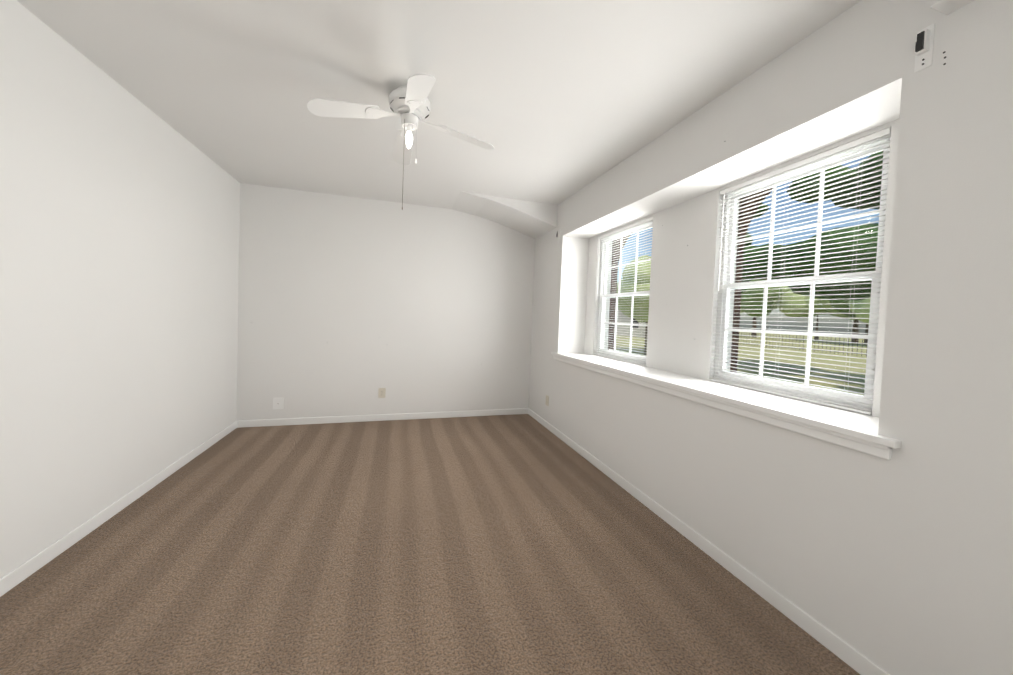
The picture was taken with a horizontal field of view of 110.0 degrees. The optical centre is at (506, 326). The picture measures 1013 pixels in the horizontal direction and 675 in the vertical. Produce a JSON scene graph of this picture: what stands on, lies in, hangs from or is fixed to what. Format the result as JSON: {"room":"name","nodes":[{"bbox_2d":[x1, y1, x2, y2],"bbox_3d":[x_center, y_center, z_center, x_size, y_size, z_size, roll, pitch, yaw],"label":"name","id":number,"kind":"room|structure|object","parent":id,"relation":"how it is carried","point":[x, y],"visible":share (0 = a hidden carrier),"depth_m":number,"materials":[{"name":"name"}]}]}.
{"room":"empty bedroom","nodes":[
{"label":"empty bedroom","id":0,"kind":"room"},
{"bbox_2d":[0,0,239,577],"bbox_3d":[-2.408,-0.234,1.631,0.150,3.000,5.343,2,2,-17],"label":"wall","id":1,"kind":"structure","parent":0,"point":[119,240],"depth_m":2.15,"materials":[{"name":"paint"}]},
{"bbox_2d":[0,420,239,596],"bbox_3d":[-2.382,1.225,1.697,0.017,0.082,5.043,2,2,-17],"label":"baseboard","id":2,"kind":"structure","parent":1,"relation":"attached to","point":[16,576],"depth_m":2.18,"materials":[{"name":"white paint"}]},
{"bbox_2d":[236,183,534,420],"bbox_3d":[-1.107,-0.275,4.742,4.153,3.000,0.150,2,2,-17],"label":"wall","id":3,"kind":"structure","parent":0,"point":[438,301],"depth_m":4.50,"materials":[{"name":"paint"}]},
{"bbox_2d":[273,398,283,408],"bbox_3d":[-2.712,0.917,4.214,0.108,0.136,0.016,2,2,-17],"label":"outlet","id":4,"kind":"object","parent":3,"relation":"attached to","point":[277,403],"visible":1,"depth_m":4.22,"materials":[{"name":"white plastic"}]},
{"bbox_2d":[378,388,385,397],"bbox_3d":[-1.597,0.854,4.554,0.086,0.126,0.009,2,2,-17],"label":"electrical outlet","id":5,"kind":"object","parent":3,"relation":"attached to","point":[381,392],"visible":1,"depth_m":4.55,"materials":[{"name":"beige plastic"}]},
{"bbox_2d":[240,408,527,427],"bbox_3d":[-1.401,1.178,4.625,3.540,0.082,0.013,2,2,-17],"label":"baseboard","id":6,"kind":"structure","parent":3,"relation":"attached to","point":[404,416],"depth_m":4.54,"materials":[{"name":"white paint"}]},
{"bbox_2d":[0,414,859,674],"bbox_3d":[-0.481,1.380,2.282,4.303,0.120,5.343,2,2,-17],"label":"floor","id":7,"kind":"structure","parent":0,"point":[521,544],"depth_m":1.88,"materials":[{"name":"carpet"}]},
{"bbox_2d":[17,0,860,238],"bbox_3d":[-0.376,-1.437,2.202,4.303,0.480,5.343,2,2,-17],"label":"ceiling","id":8,"kind":"structure","parent":0,"point":[554,103],"depth_m":2.10,"materials":[{"name":"paint"}]},
{"bbox_2d":[307,74,493,209],"bbox_3d":[-0.629,-1.113,2.283,0.854,0.750,0.854,3,2,23],"label":"ceiling fan","id":9,"kind":"object","parent":8,"relation":"hanging from","point":[410,104],"visible":1,"depth_m":2.19,"materials":[{"name":"white painted metal"},{"name":"white painted wood"},{"name":"glass"}]},
{"bbox_2d":[930,0,973,14],"bbox_3d":[1.685,-1.226,0.749,0.100,0.265,1.050,2,2,-17],"label":"soffit","id":10,"kind":"structure","parent":8,"relation":"attached to","point":[946,7],"depth_m":1.23,"materials":[{"name":"paint"}]},
{"bbox_2d":[584,119,898,417],"bbox_3d":[1.508,-0.312,2.955,0.199,1.400,2.980,2,2,-17],"label":"wall","id":11,"kind":"structure","parent":0,"point":[682,319],"depth_m":2.80,"materials":[{"name":"paint"}]},
{"bbox_2d":[596,222,652,363],"bbox_3d":[1.252,-0.333,3.728,0.070,1.380,0.940,2,2,-17],"label":"window","id":12,"kind":"structure","parent":11,"relation":"in","point":[601,314],"depth_m":3.85,"materials":[{"name":"white plastic"}]},
{"bbox_2d":[593,217,652,365],"bbox_3d":[1.185,-0.336,3.708,0.042,1.373,0.928,2,2,-17],"label":"window blind","id":13,"kind":"object","parent":12,"relation":"attached to","point":[632,226],"visible":0.81,"depth_m":3.64,"materials":[{"name":"white plastic"}]},
{"bbox_2d":[714,135,890,411],"bbox_3d":[1.728,-0.271,2.166,0.070,1.380,0.942,2,2,-17],"label":"window","id":14,"kind":"structure","parent":11,"relation":"in","point":[875,297],"depth_m":2.05,"materials":[{"name":"white plastic"}]},
{"bbox_2d":[710,127,890,414],"bbox_3d":[1.660,-0.274,2.146,0.042,1.373,0.930,2,2,-17],"label":"window blind","id":15,"kind":"object","parent":14,"relation":"attached to","point":[854,145],"visible":0.92,"depth_m":2.01,"materials":[{"name":"white plastic"}]},
{"bbox_2d":[529,0,1012,674],"bbox_3d":[1.371,-0.127,2.786,0.550,3.000,5.043,2,2,-17],"label":"wall","id":16,"kind":"structure","parent":0,"point":[899,562],"depth_m":1.41,"materials":[{"name":"paint"}]},
{"bbox_2d":[545,395,548,405],"bbox_3d":[0.517,0.944,4.525,0.009,0.126,0.086,2,2,-17],"label":"electrical outlet","id":17,"kind":"object","parent":16,"relation":"attached to","point":[547,400],"visible":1,"depth_m":4.51,"materials":[{"name":"beige plastic"}]},
{"bbox_2d":[556,230,559,242],"bbox_3d":[0.626,-1.099,4.313,0.036,0.150,0.046,2,2,-17],"label":"curtain bracket","id":18,"kind":"object","parent":16,"relation":"attached to","point":[558,235],"visible":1,"depth_m":4.30,"materials":[{"name":"white metal"}]},
{"bbox_2d":[528,408,889,674],"bbox_3d":[1.046,1.323,2.744,0.017,0.082,5.043,2,2,-17],"label":"baseboard","id":19,"kind":"structure","parent":16,"relation":"attached to","point":[848,654],"depth_m":1.90,"materials":[{"name":"white paint"}]},
{"bbox_2d":[551,352,900,459],"bbox_3d":[1.255,0.423,2.928,0.521,0.085,3.160,2,2,-17],"label":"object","id":20,"kind":"structure","parent":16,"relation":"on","point":[857,431],"depth_m":1.93,"materials":[{"name":"white paint"}]},
{"bbox_2d":[914,24,934,71],"bbox_3d":[1.539,-1.035,1.316,0.036,0.150,0.046,2,2,-17],"label":"curtain bracket","id":21,"kind":"object","parent":16,"relation":"attached to","point":[924,44],"visible":1,"depth_m":1.31,"materials":[{"name":"white"}]},
{"label":"outside","id":22,"kind":"structure","parent":0,"visible":0},
{"bbox_2d":[608,151,882,394],"bbox_3d":[57.964,-2.629,18.053,116.419,12.463,180.000,2,2,-17],"label":"garden","id":23,"kind":"object","parent":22,"point":[783,308],"depth_m":12.78,"materials":[{"name":"green plant"}]}
]}

